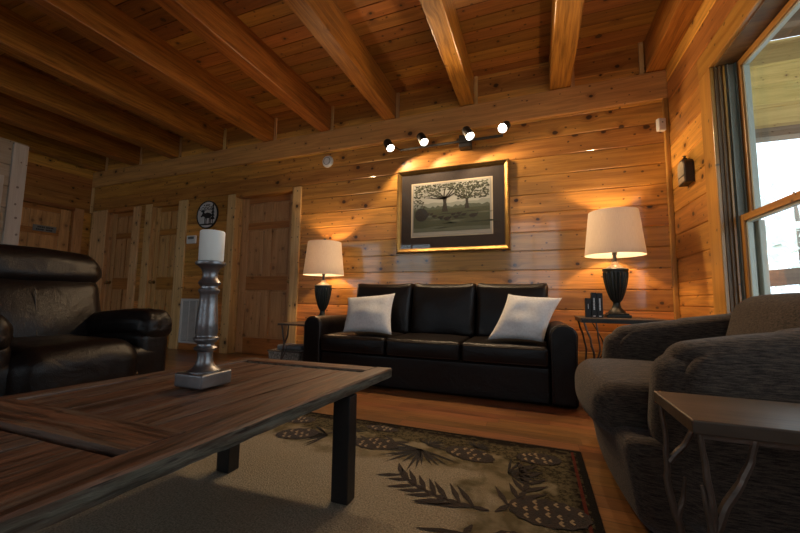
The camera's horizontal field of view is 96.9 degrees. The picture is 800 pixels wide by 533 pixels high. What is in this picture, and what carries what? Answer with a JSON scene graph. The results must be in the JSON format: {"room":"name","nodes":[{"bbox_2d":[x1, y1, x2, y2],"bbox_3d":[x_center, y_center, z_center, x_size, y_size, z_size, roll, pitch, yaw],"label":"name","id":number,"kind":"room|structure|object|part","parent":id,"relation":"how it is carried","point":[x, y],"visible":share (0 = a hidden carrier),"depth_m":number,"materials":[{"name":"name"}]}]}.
{"room":"living room","nodes":[
{"label":"living room","id":0,"kind":"room"},
{"bbox_2d":[0,137,28,244],"bbox_3d":[-4.028,-0.202,2.194,0.122,2.135,2.390,-1,-6,21],"label":"wall partition","id":1,"kind":"structure","parent":0,"point":[13,155],"depth_m":3.27,"materials":[{"name":"brown wood"}]},
{"bbox_2d":[0,174,3,207],"bbox_3d":[-3.757,-0.623,2.780,0.030,0.490,0.895,-1,-6,21],"label":"trim","id":2,"kind":"structure","parent":1,"relation":"attached to","point":[1,176],"depth_m":3.19,"materials":[{"name":"brown wood"}]},
{"bbox_2d":[23,151,94,254],"bbox_3d":[-6.377,-0.651,2.629,0.160,3.045,7.050,-1,-6,21],"label":"wall","id":3,"kind":"structure","parent":0,"point":[48,179],"depth_m":5.48,"materials":[{"name":"brown wood"}]},
{"bbox_2d":[18,202,70,251],"bbox_3d":[-5.359,0.097,5.138,0.104,2.040,0.865,-1,-6,21],"label":"door","id":4,"kind":"structure","parent":3,"relation":"in","point":[32,213],"depth_m":5.32,"materials":[{"name":"brown wood"}]},
{"bbox_2d":[32,224,55,232],"bbox_3d":[-5.318,-0.566,5.306,0.013,0.090,0.270,-1,-6,21],"label":"plaque","id":5,"kind":"object","parent":4,"relation":"attached to","point":[36,227],"visible":1,"depth_m":5.30,"materials":[{"name":"black metal"}]},
{"bbox_2d":[23,197,83,253],"bbox_3d":[-5.341,0.070,5.130,0.074,2.100,1.110,-1,-6,21],"label":"trim","id":6,"kind":"structure","parent":3,"relation":"attached to","point":[75,237],"depth_m":5.61,"materials":[{"name":"brown wood"}]},
{"bbox_2d":[0,0,660,137],"bbox_3d":[-2.605,-2.311,1.300,8.300,0.120,7.350,-1,-6,21],"label":"ceiling","id":7,"kind":"structure","parent":0,"point":[499,35],"depth_m":3.17,"materials":[{"name":"brown wood"}]},
{"bbox_2d":[0,121,105,171],"bbox_3d":[-6.111,-2.028,2.617,0.160,0.307,6.925,-1,-6,21],"label":"ceiling beam","id":8,"kind":"structure","parent":7,"relation":"attached to","point":[37,143],"depth_m":5.18,"materials":[{"name":"brown wood"}]},
{"bbox_2d":[0,92,140,165],"bbox_3d":[-5.335,-2.044,2.323,0.160,0.307,6.925,-1,-6,21],"label":"ceiling beam","id":9,"kind":"structure","parent":7,"relation":"attached to","point":[16,112],"depth_m":4.63,"materials":[{"name":"brown wood"}]},
{"bbox_2d":[0,55,179,158],"bbox_3d":[-4.540,-2.061,2.021,0.160,0.307,6.925,-1,-6,21],"label":"ceiling beam","id":10,"kind":"structure","parent":7,"relation":"attached to","point":[18,81],"depth_m":4.08,"materials":[{"name":"brown wood"}]},
{"bbox_2d":[0,4,223,150],"bbox_3d":[-3.741,-2.078,1.718,0.160,0.307,6.925,-1,-6,21],"label":"ceiling beam","id":11,"kind":"structure","parent":7,"relation":"attached to","point":[22,39],"depth_m":3.50,"materials":[{"name":"brown wood"}]},
{"bbox_2d":[22,0,274,141],"bbox_3d":[-2.932,-2.095,1.412,0.160,0.307,6.925,-1,-6,21],"label":"ceiling beam","id":12,"kind":"structure","parent":7,"relation":"attached to","point":[101,22],"depth_m":3.17,"materials":[{"name":"brown wood"}]},
{"bbox_2d":[153,0,330,131],"bbox_3d":[-2.133,-2.112,1.109,0.150,0.307,6.925,-1,-6,21],"label":"ceiling beam","id":13,"kind":"structure","parent":7,"relation":"attached to","point":[212,21],"depth_m":3.10,"materials":[{"name":"brown wood"}]},
{"bbox_2d":[284,0,395,119],"bbox_3d":[-1.338,-2.129,0.808,0.150,0.307,6.925,-1,-6,21],"label":"ceiling beam","id":14,"kind":"structure","parent":7,"relation":"attached to","point":[324,19],"depth_m":3.00,"materials":[{"name":"brown wood"}]},
{"bbox_2d":[420,0,473,106],"bbox_3d":[-0.522,-2.146,0.498,0.145,0.307,6.925,-1,-6,21],"label":"ceiling beam","id":15,"kind":"structure","parent":7,"relation":"attached to","point":[441,15],"depth_m":2.90,"materials":[{"name":"brown wood"}]},
{"bbox_2d":[549,0,584,90],"bbox_3d":[0.304,-2.164,0.185,0.185,0.307,6.925,-1,-6,21],"label":"ceiling beam","id":16,"kind":"structure","parent":7,"relation":"attached to","point":[566,15],"depth_m":2.78,"materials":[{"name":"brown wood"}]},
{"bbox_2d":[644,0,703,72],"bbox_3d":[1.018,-2.179,-0.086,0.145,0.307,6.925,-1,-6,21],"label":"ceiling beam","id":17,"kind":"structure","parent":7,"relation":"attached to","point":[672,19],"depth_m":2.73,"materials":[{"name":"brown wood"}]},
{"bbox_2d":[88,42,673,364],"bbox_3d":[-1.369,-0.412,4.453,8.180,3.045,0.140,-1,-6,21],"label":"wall","id":18,"kind":"structure","parent":0,"point":[563,169],"depth_m":3.53,"materials":[{"name":"brown wood"}]},
{"bbox_2d":[90,188,94,212],"bbox_3d":[-5.064,-1.087,5.838,0.034,0.422,0.031,-1,-6,21],"label":"trim","id":19,"kind":"structure","parent":18,"relation":"attached to","point":[93,189],"depth_m":5.83,"materials":[{"name":"brown wood"}]},
{"bbox_2d":[105,157,108,170],"bbox_3d":[-4.791,-1.708,5.801,0.033,0.306,0.022,-1,-6,21],"label":"trim","id":20,"kind":"structure","parent":18,"relation":"attached to","point":[107,158],"depth_m":5.79,"materials":[{"name":"brown wood"}]},
{"bbox_2d":[89,206,141,310],"bbox_3d":[-4.474,0.125,5.538,1.145,2.090,0.104,-1,-6,21],"label":"trim","id":21,"kind":"structure","parent":18,"relation":"attached to","point":[102,221],"depth_m":5.59,"materials":[{"name":"brown wood"}]},
{"bbox_2d":[105,212,132,310],"bbox_3d":[-4.360,0.149,5.519,0.624,2.034,0.104,-1,-6,21],"label":"door","id":22,"kind":"structure","parent":18,"relation":"in","point":[122,225],"depth_m":5.59,"materials":[{"name":"brown wood"}]},
{"bbox_2d":[139,147,142,164],"bbox_3d":[-4.015,-1.725,5.507,0.033,0.306,0.022,-1,-6,21],"label":"trim","id":23,"kind":"structure","parent":18,"relation":"attached to","point":[141,150],"depth_m":5.50,"materials":[{"name":"brown wood"}]},
{"bbox_2d":[138,200,188,348],"bbox_3d":[-3.421,0.097,5.129,0.864,2.100,0.084,-1,-6,21],"label":"trim","id":24,"kind":"structure","parent":18,"relation":"attached to","point":[146,273],"depth_m":5.07,"materials":[{"name":"brown wood"}]},
{"bbox_2d":[149,206,177,346],"bbox_3d":[-3.427,0.122,5.145,0.554,2.044,0.104,-1,-6,21],"label":"door","id":25,"kind":"structure","parent":18,"relation":"in","point":[167,217],"depth_m":5.20,"materials":[{"name":"brown wood"}]},
{"bbox_2d":[178,137,182,157],"bbox_3d":[-3.221,-1.742,5.206,0.033,0.306,0.022,-1,-6,21],"label":"trim","id":26,"kind":"structure","parent":18,"relation":"attached to","point":[181,138],"depth_m":5.20,"materials":[{"name":"brown wood"}]},
{"bbox_2d":[178,299,198,343],"bbox_3d":[-2.825,0.738,4.809,0.440,0.600,0.020,-1,-6,21],"label":"air vent","id":27,"kind":"object","parent":18,"relation":"in","point":[189,307],"visible":0.61,"depth_m":4.83,"materials":[{"name":"white metal"}]},
{"bbox_2d":[186,235,196,243],"bbox_3d":[-2.905,-0.375,4.943,0.176,0.116,0.029,-1,-6,21],"label":"thermostat","id":28,"kind":"object","parent":18,"relation":"attached to","point":[192,239],"visible":1,"depth_m":4.92,"materials":[{"name":"white plastic"}]},
{"bbox_2d":[178,343,218,352],"bbox_3d":[-0.851,1.035,4.031,6.610,0.100,0.019,-1,-6,21],"label":"baseboard","id":29,"kind":"structure","parent":18,"relation":"attached to","point":[183,346],"depth_m":4.78,"materials":[{"name":"orange wood"}]},
{"bbox_2d":[196,201,218,228],"bbox_3d":[-2.655,-0.714,4.888,0.392,0.392,0.016,-1,-6,21],"label":"round sign","id":30,"kind":"object","parent":18,"relation":"attached to","point":[208,212],"visible":1,"depth_m":4.88,"materials":[{"name":"black"}]},
{"bbox_2d":[223,128,226,148],"bbox_3d":[-2.421,-1.758,4.903,0.033,0.306,0.022,-1,-6,21],"label":"trim","id":31,"kind":"structure","parent":18,"relation":"attached to","point":[225,129],"depth_m":4.89,"materials":[{"name":"brown wood"}]},
{"bbox_2d":[219,186,301,353],"bbox_3d":[-1.750,0.064,4.522,1.171,2.100,0.134,-1,-6,21],"label":"trim","id":32,"kind":"structure","parent":18,"relation":"attached to","point":[235,201],"depth_m":4.59,"materials":[{"name":"brown wood"}]},
{"bbox_2d":[235,194,292,354],"bbox_3d":[-1.732,0.091,4.555,0.924,2.044,0.104,-1,-6,21],"label":"door","id":33,"kind":"structure","parent":18,"relation":"in","point":[263,288],"depth_m":4.59,"materials":[{"name":"brown wood"}]},
{"bbox_2d":[274,118,277,139],"bbox_3d":[-1.613,-1.776,4.596,0.033,0.306,0.022,-1,-6,21],"label":"trim","id":34,"kind":"structure","parent":18,"relation":"attached to","point":[275,120],"depth_m":4.59,"materials":[{"name":"brown wood"}]},
{"bbox_2d":[322,156,332,167],"bbox_3d":[-0.870,-1.261,4.252,0.144,0.144,0.034,-1,-6,21],"label":"smoke detector","id":35,"kind":"object","parent":18,"relation":"attached to","point":[327,161],"visible":1,"depth_m":4.24,"materials":[{"name":"white plastic"}]},
{"bbox_2d":[330,106,333,129],"bbox_3d":[-0.818,-1.792,4.295,0.033,0.306,0.022,-1,-6,21],"label":"trim","id":36,"kind":"structure","parent":18,"relation":"attached to","point":[332,107],"depth_m":4.29,"materials":[{"name":"brown wood"}]},
{"bbox_2d":[92,70,666,187],"bbox_3d":[-1.384,-1.501,4.476,7.900,0.252,0.034,-1,-6,21],"label":"ceiling beam","id":37,"kind":"structure","parent":18,"relation":"attached to","point":[652,86],"depth_m":3.84,"materials":[{"name":"brown wood"}]},
{"bbox_2d":[396,92,399,117],"bbox_3d":[-0.023,-1.809,3.994,0.033,0.306,0.022,-1,-6,21],"label":"trim","id":38,"kind":"structure","parent":18,"relation":"attached to","point":[398,93],"depth_m":3.99,"materials":[{"name":"brown wood"}]},
{"bbox_2d":[383,121,510,151],"bbox_3d":[0.443,-1.306,3.636,1.324,0.195,0.257,-1,-6,21],"label":"track light","id":39,"kind":"object","parent":18,"relation":"attached to","point":[465,140],"visible":1,"depth_m":3.60,"materials":[{"name":"black metal"}]},
{"bbox_3d":[0.671,-1.271,3.633,0.120,0.130,0.094,-1,-6,21],"label":"mounting plate","id":40,"kind":"part","parent":39,"relation":"part of","materials":[{"name":"black metal"}]},
{"bbox_2d":[396,158,510,253],"bbox_3d":[0.516,-0.600,3.651,1.176,0.904,0.040,-1,-6,21],"label":"framed picture","id":41,"kind":"object","parent":18,"relation":"attached to","point":[460,207],"visible":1,"depth_m":3.64,"materials":[{"name":"gold metal"}]},
{"bbox_2d":[412,177,497,236],"bbox_3d":[0.558,-0.605,3.645,0.908,0.562,0.003,-1,-6,21],"label":"art print","id":42,"kind":"object","parent":41,"relation":"attached to","point":[466,206],"depth_m":3.64,"materials":[{"name":"grey paper"}]},
{"bbox_2d":[474,76,477,103],"bbox_3d":[0.790,-1.827,3.686,0.033,0.306,0.022,-1,-6,21],"label":"trim","id":43,"kind":"structure","parent":18,"relation":"attached to","point":[475,77],"depth_m":3.68,"materials":[{"name":"brown wood"}]},
{"bbox_2d":[571,69,574,86],"bbox_3d":[1.635,-1.845,3.365,0.033,0.306,0.022,-1,-6,21],"label":"trim","id":44,"kind":"structure","parent":18,"relation":"attached to","point":[573,77],"depth_m":3.35,"materials":[{"name":"brown wood"}]},
{"bbox_2d":[638,42,644,73],"bbox_3d":[2.154,-1.855,3.169,0.035,0.306,0.022,-1,-6,21],"label":"trim","id":45,"kind":"structure","parent":18,"relation":"attached to","point":[640,44],"depth_m":3.16,"materials":[{"name":"brown wood"}]},
{"bbox_2d":[656,118,665,131],"bbox_3d":[2.230,-1.210,3.029,0.064,0.110,0.042,1,-5,1],"label":"sensor","id":46,"kind":"object","parent":18,"relation":"attached to","point":[660,122],"visible":1,"depth_m":3.01,"materials":[{"name":"white plastic"}]},
{"bbox_2d":[662,98,679,319],"bbox_3d":[2.273,-0.217,2.955,0.034,2.482,0.033,-1,-6,21],"label":"trim","id":47,"kind":"structure","parent":18,"relation":"attached to","point":[675,287],"depth_m":2.96,"materials":[{"name":"orange wood"}]},
{"bbox_2d":[165,347,650,532],"bbox_3d":[-2.631,0.815,1.057,8.300,0.060,7.450,-1,-6,21],"label":"floor","id":48,"kind":"structure","parent":0,"point":[552,426],"depth_m":2.15,"materials":[{"name":"brown wood"}]},
{"bbox_2d":[0,244,171,396],"bbox_3d":[-1.917,0.372,1.909,0.894,0.998,0.926,-1,-6,21],"label":"recliner","id":49,"kind":"object","parent":48,"relation":"on","point":[55,332],"visible":0.8,"depth_m":1.95,"materials":[{"name":"brown leather"}]},
{"bbox_3d":[-2.020,0.553,1.554,0.690,0.473,0.191,-1,-6,21],"label":"arm","id":50,"kind":"part","parent":49,"relation":"part of","materials":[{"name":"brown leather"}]},
{"bbox_3d":[-2.139,0.275,1.987,0.329,0.492,0.781,-1,-6,21],"label":"backrest","id":51,"kind":"part","parent":49,"relation":"part of","materials":[{"name":"brown leather"}]},
{"bbox_2d":[0,244,101,282],"bbox_3d":[-2.199,-0.007,2.048,0.276,0.227,0.801,-1,-6,21],"label":"cushion","id":52,"kind":"object","parent":49,"relation":"on","point":[18,264],"depth_m":2.06,"materials":[{"name":"brown leather"}]},
{"bbox_2d":[5,334,137,394],"bbox_3d":[-1.816,0.556,1.836,0.656,0.379,0.550,-1,-6,21],"label":"seat cushion","id":53,"kind":"object","parent":49,"relation":"on","point":[33,362],"depth_m":1.69,"materials":[{"name":"brown leather"}]},
{"bbox_3d":[-1.770,0.617,2.208,0.690,0.474,0.191,-1,-6,21],"label":"arm","id":54,"kind":"part","parent":49,"relation":"part of","materials":[{"name":"brown leather"}]},
{"bbox_2d":[267,348,302,360],"bbox_3d":[-1.165,0.972,3.787,0.409,0.171,0.285,-1,-6,21],"label":"storage basket","id":55,"kind":"object","parent":48,"relation":"on","point":[291,354],"visible":0.27,"depth_m":3.66,"materials":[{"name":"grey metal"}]},
{"bbox_2d":[277,343,303,349],"bbox_3d":[-1.125,0.854,3.784,0.310,0.057,0.200,-1,-6,21],"label":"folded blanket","id":56,"kind":"object","parent":55,"relation":"on","point":[294,346],"visible":0.7,"depth_m":3.71,"materials":[{"name":"grey fabric"}]},
{"bbox_2d":[278,321,304,359],"bbox_3d":[-0.920,0.814,3.656,0.405,0.470,0.560,-1,-6,21],"label":"end table","id":57,"kind":"object","parent":48,"relation":"on","point":[299,323],"visible":0.23,"depth_m":3.47,"materials":[{"name":"brown metal"}]},
{"bbox_3d":[-1.136,0.802,3.471,0.098,0.454,0.023,-1,-6,21],"label":"leg","id":58,"kind":"part","parent":57,"relation":"part of","materials":[{"name":"brown metal"}]},
{"bbox_2d":[303,239,343,315],"bbox_3d":[-0.830,0.142,3.849,0.436,0.900,0.436,-1,-6,21],"label":"table lamp","id":59,"kind":"object","parent":57,"relation":"on","point":[323,258],"visible":0.87,"depth_m":3.73,"materials":[{"name":"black fabric"}]},
{"bbox_3d":[-0.827,-0.085,3.870,0.436,0.360,0.436,-1,-6,21],"label":"lamp shade","id":60,"kind":"part","parent":59,"relation":"part of","materials":[{"name":"fabric"}]},
{"bbox_2d":[34,412,604,532],"bbox_3d":[-0.616,0.781,0.806,2.146,0.014,2.705,-1,-6,21],"label":"area rug","id":61,"kind":"object","parent":48,"relation":"on","point":[408,479],"visible":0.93,"depth_m":1.31,"materials":[{"name":"beige carpet"}]},
{"bbox_2d":[0,357,391,532],"bbox_3d":[-0.784,0.584,0.954,0.866,0.410,1.691,-2,-6,25],"label":"coffee table","id":62,"kind":"object","parent":61,"relation":"on","point":[66,452],"visible":1,"depth_m":0.87,"materials":[{"name":"brown wood"}]},
{"bbox_3d":[-0.978,0.360,0.554,0.736,0.033,0.521,-1,-6,21],"label":"plank panel","id":63,"kind":"part","parent":62,"relation":"part of","materials":[{"name":"brown wood"}]},
{"bbox_3d":[-0.819,0.389,0.851,0.684,0.043,0.116,-1,-6,20],"label":"cross rail","id":64,"kind":"part","parent":62,"relation":"part of","materials":[{"name":"brown wood"}]},
{"bbox_3d":[-1.109,0.407,1.077,0.073,0.042,1.617,-2,-6,29],"label":"rail","id":65,"kind":"part","parent":62,"relation":"part of","materials":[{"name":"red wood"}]},
{"bbox_3d":[-0.630,0.429,1.247,0.718,0.032,0.773,-1,-6,21],"label":"plank panel","id":66,"kind":"part","parent":62,"relation":"part of","materials":[{"name":"brown wood"}]},
{"bbox_2d":[174,260,230,389],"bbox_3d":[-0.669,0.192,1.230,0.124,0.423,0.124,-1,-6,21],"label":"candle holder","id":67,"kind":"object","parent":62,"relation":"on","point":[204,374],"visible":1,"depth_m":1.20,"materials":[{"name":"grey metal"}]},
{"bbox_2d":[198,229,225,261],"bbox_3d":[-0.665,-0.076,1.255,0.081,0.115,0.081,-1,-6,21],"label":"pillar candle","id":68,"kind":"object","parent":67,"relation":"on","point":[211,241],"visible":0.92,"depth_m":1.22,"materials":[{"name":"white wax"}]},
{"bbox_3d":[-0.709,0.657,1.479,0.066,0.362,0.056,-1,-6,21],"label":"leg","id":69,"kind":"part","parent":62,"relation":"part of","materials":[{"name":"black wood"}]},
{"bbox_3d":[-0.420,0.468,1.636,0.634,0.042,0.087,-1,-6,18],"label":"rail","id":70,"kind":"part","parent":62,"relation":"part of","materials":[{"name":"brown wood"}]},
{"bbox_3d":[-0.200,0.645,1.270,0.066,0.362,0.056,-1,-6,21],"label":"leg","id":71,"kind":"part","parent":62,"relation":"part of","materials":[{"name":"black wood"}]},
{"bbox_2d":[303,283,578,407],"bbox_3d":[0.313,0.576,3.164,2.221,0.873,0.870,-1,-6,21],"label":"sofa","id":72,"kind":"object","parent":48,"relation":"on","point":[438,342],"visible":0.85,"depth_m":2.83,"materials":[{"name":"brown leather"}]},
{"bbox_3d":[-0.636,0.755,3.521,0.185,0.555,0.838,-1,-6,21],"label":"arm","id":73,"kind":"part","parent":72,"relation":"part of","materials":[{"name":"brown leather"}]},
{"bbox_2d":[321,332,403,355],"bbox_3d":[-0.287,0.686,3.309,0.608,0.160,0.732,-1,-6,21],"label":"seat cushion","id":74,"kind":"object","parent":72,"relation":"on","point":[332,343],"depth_m":2.99,"materials":[{"name":"brown leather"}]},
{"bbox_2d":[343,293,394,334],"bbox_3d":[-0.277,0.408,3.140,0.520,0.350,0.222,-1,-6,21],"label":"throw pillow","id":75,"kind":"object","parent":72,"relation":"on","point":[369,313],"visible":1,"depth_m":3.07,"materials":[{"name":"white fabric"}]},
{"bbox_2d":[357,283,413,333],"bbox_3d":[-0.157,0.416,3.558,0.605,0.496,0.276,-1,-6,21],"label":"cushion","id":76,"kind":"object","parent":72,"relation":"on","point":[402,305],"depth_m":3.42,"materials":[{"name":"brown leather"}]},
{"bbox_2d":[386,333,469,360],"bbox_3d":[0.288,0.674,3.091,0.608,0.161,0.732,-1,-6,21],"label":"seat cushion","id":77,"kind":"object","parent":72,"relation":"on","point":[403,346],"depth_m":2.79,"materials":[{"name":"black leather"}]},
{"bbox_2d":[411,283,476,337],"bbox_3d":[0.414,0.405,3.343,0.605,0.497,0.274,-1,-6,21],"label":"cushion","id":78,"kind":"object","parent":72,"relation":"on","point":[450,309],"depth_m":3.23,"materials":[{"name":"black leather"}]},
{"bbox_2d":[461,336,548,367],"bbox_3d":[0.863,0.662,2.874,0.608,0.161,0.732,-1,-6,21],"label":"seat cushion","id":79,"kind":"object","parent":72,"relation":"on","point":[480,351],"depth_m":2.56,"materials":[{"name":"black leather"}]},
{"bbox_2d":[476,283,548,340],"bbox_3d":[0.985,0.392,3.126,0.607,0.497,0.275,-1,-6,21],"label":"cushion","id":80,"kind":"object","parent":72,"relation":"on","point":[491,299],"depth_m":3.08,"materials":[{"name":"black leather"}]},
{"bbox_2d":[487,294,561,341],"bbox_3d":[0.951,0.384,2.698,0.540,0.350,0.243,-1,-6,21],"label":"throw pillow","id":81,"kind":"object","parent":72,"relation":"on","point":[522,317],"visible":1,"depth_m":2.63,"materials":[{"name":"white fabric"}]},
{"bbox_3d":[1.267,0.715,2.800,0.186,0.555,0.838,-1,-6,21],"label":"arm","id":82,"kind":"part","parent":72,"relation":"part of","materials":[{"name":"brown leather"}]},
{"bbox_2d":[574,316,666,359],"bbox_3d":[1.698,0.700,2.739,0.575,0.600,0.470,-1,-6,21],"label":"end table","id":83,"kind":"object","parent":48,"relation":"on","point":[634,320],"visible":0.34,"depth_m":2.62,"materials":[{"name":"black metal"}]},
{"bbox_3d":[1.559,0.740,3.025,0.075,0.569,0.022,-1,-6,21],"label":"leg","id":84,"kind":"part","parent":83,"relation":"part of","materials":[{"name":"brown metal"}]},
{"bbox_2d":[584,298,591,316],"bbox_3d":[1.501,0.329,2.833,0.040,0.150,0.114,-2,-6,25],"label":"book","id":85,"kind":"object","parent":83,"relation":"on","point":[587,300],"visible":0.89,"depth_m":2.78,"materials":[{"name":"black paper"}]},
{"bbox_3d":[1.422,0.700,2.613,0.112,0.568,0.020,-1,-6,21],"label":"leg","id":86,"kind":"part","parent":83,"relation":"part of","materials":[{"name":"brown metal"}]},
{"bbox_2d":[590,293,596,317],"bbox_3d":[1.539,0.306,2.820,0.034,0.194,0.134,-2,-6,25],"label":"book","id":87,"kind":"object","parent":83,"relation":"on","point":[592,295],"visible":0.99,"depth_m":2.76,"materials":[{"name":"black paper"}]},
{"bbox_2d":[596,293,602,317],"bbox_3d":[1.579,0.307,2.810,0.040,0.190,0.134,-2,-6,25],"label":"book","id":88,"kind":"object","parent":83,"relation":"on","point":[599,297],"visible":0.96,"depth_m":2.75,"materials":[{"name":"black paper"}]},
{"bbox_2d":[584,206,646,357],"bbox_3d":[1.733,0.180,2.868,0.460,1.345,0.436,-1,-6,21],"label":"table lamp","id":89,"kind":"object","parent":83,"relation":"on","point":[612,232],"visible":0.99,"depth_m":2.79,"materials":[{"name":"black fabric"}]},
{"bbox_2d":[612,252,616,261],"bbox_3d":[1.748,-0.092,2.889,0.036,0.108,0.036,-1,-6,21],"label":"socket","id":90,"kind":"object","parent":89,"relation":"attached to","point":[614,254],"depth_m":2.88,"materials":[{"name":"gold metal"}]},
{"bbox_3d":[1.750,-0.269,2.906,0.436,0.360,0.436,-1,-6,21],"label":"lamp shade","id":91,"kind":"part","parent":89,"relation":"part of","materials":[{"name":"fabric"}]},
{"bbox_2d":[575,293,799,532],"bbox_3d":[1.214,0.487,1.423,0.913,0.767,1.061,-1,-6,21],"label":"armchair","id":92,"kind":"object","parent":48,"relation":"on","point":[752,351],"visible":0.81,"depth_m":1.06,"materials":[{"name":"grey fabric"}]},
{"bbox_2d":[575,358,653,431],"bbox_3d":[1.081,0.522,1.460,0.636,0.213,0.692,-1,-6,21],"label":"seat cushion","id":93,"kind":"object","parent":92,"relation":"on","point":[614,393],"depth_m":1.28,"materials":[{"name":"grey fabric"}]},
{"bbox_3d":[1.429,0.545,1.776,0.732,0.647,0.221,-1,-6,23],"label":"arm","id":94,"kind":"part","parent":92,"relation":"part of"},
{"bbox_3d":[1.140,0.471,1.014,0.731,0.646,0.222,-1,-6,18],"label":"arm","id":95,"kind":"part","parent":92,"relation":"part of"},
{"bbox_2d":[726,293,799,335],"bbox_3d":[1.482,0.281,1.342,0.245,0.364,0.660,-1,-6,21],"label":"cushion","id":96,"kind":"object","parent":92,"relation":"on","point":[766,313],"depth_m":1.39,"materials":[{"name":"brown fabric"}]},
{"bbox_2d":[653,391,799,532],"bbox_3d":[0.942,0.544,0.630,0.746,0.501,0.240,-1,-6,21],"label":"side table","id":97,"kind":"object","parent":48,"relation":"on","point":[754,423],"visible":1,"depth_m":0.68,"materials":[{"name":"brown wood"}]},
{"bbox_3d":[0.669,0.572,0.836,0.078,0.476,0.026,-3,-7,38],"label":"leg","id":98,"kind":"part","parent":97,"relation":"part of","materials":[{"name":"brown metal"}]},
{"bbox_3d":[0.618,0.554,0.655,0.096,0.476,0.037,-1,-6,21],"label":"leg","id":99,"kind":"part","parent":97,"relation":"part of","materials":[{"name":"brown metal"}]},
{"bbox_3d":[0.944,0.327,0.652,0.710,0.011,0.206,-1,-6,21],"label":"rail","id":100,"kind":"part","parent":97,"relation":"part of","materials":[{"name":"brown metal"}]},
{"bbox_2d":[665,0,761,317],"bbox_3d":[1.146,-0.816,-0.276,0.170,3.045,6.950,-1,-6,21],"label":"wall","id":101,"kind":"structure","parent":0,"point":[695,285],"depth_m":2.61,"materials":[{"name":"brown wood"}]},
{"bbox_2d":[677,155,694,186],"bbox_3d":[2.135,-0.724,2.653,0.060,0.221,0.140,-1,-6,21],"label":"wall sconce","id":102,"kind":"object","parent":101,"relation":"attached to","point":[685,169],"visible":1,"depth_m":2.60,"materials":[{"name":"black metal"}]},
{"bbox_2d":[697,0,799,314],"bbox_3d":[1.859,-0.536,1.660,0.220,1.905,1.450,-1,-6,21],"label":"window","id":103,"kind":"structure","parent":101,"relation":"in","point":[737,231],"depth_m":2.16,"materials":[{"name":"brown wood"}]},
{"bbox_3d":[1.910,-0.825,1.631,0.036,1.008,1.172,-1,-6,21],"label":"sash","id":104,"kind":"part","parent":103,"relation":"part of","materials":[{"name":"brown wood"}]},
{"bbox_3d":[1.862,-0.031,1.572,0.036,0.663,1.172,-1,-6,21],"label":"sash","id":105,"kind":"part","parent":103,"relation":"part of","materials":[{"name":"brown wood"}]},
{"label":"outside","id":106,"kind":"structure","parent":0,"visible":0},
{"bbox_3d":[5.358,1.895,-0.079,70.000,0.200,64.000,-1,-6,21],"label":"ground","id":107,"kind":"structure","parent":106,"visible":0},
{"bbox_2d":[760,178,799,292],"bbox_3d":[12.831,0.014,11.239,3.761,5.856,3.945,-1,-6,21],"label":"tree","id":108,"kind":"object","parent":107,"relation":"on","point":[776,240],"visible":0.41,"depth_m":11.49,"materials":[{"name":"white plant"}]},
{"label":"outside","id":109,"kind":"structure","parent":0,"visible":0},
{"bbox_3d":[3.438,0.936,1.016,3.129,0.100,8.500,-1,-6,21],"label":"floor","id":110,"kind":"structure","parent":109,"visible":0},
{"bbox_2d":[769,268,799,286],"bbox_3d":[3.511,0.501,2.599,1.300,1.060,0.690,0,-5,11],"label":"porch chair","id":111,"kind":"object","parent":110,"relation":"on","point":[789,276],"visible":0.06,"depth_m":2.99,"materials":[{"name":"brown wood"}]},
{"bbox_3d":[4.702,-0.795,0.145,0.120,3.220,5.060,-1,-6,21],"label":"porch post","id":112,"kind":"object","parent":110,"relation":"on","visible":0},
{"bbox_2d":[750,36,799,142],"bbox_3d":[4.277,-1.688,3.081,3.320,0.950,0.140,-1,-6,21],"label":"porch ceiling","id":113,"kind":"structure","parent":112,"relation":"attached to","point":[775,71],"depth_m":3.33,"materials":[{"name":"beige wood"}]},
{"bbox_2d":[770,8,799,40],"bbox_3d":[3.125,-2.353,0.093,3.330,0.330,6.360,-1,-6,21],"label":"porch roof","id":114,"kind":"structure","parent":112,"relation":"on","point":[791,28],"depth_m":3.20,"materials":[{"name":"brown wood"}]}
]}

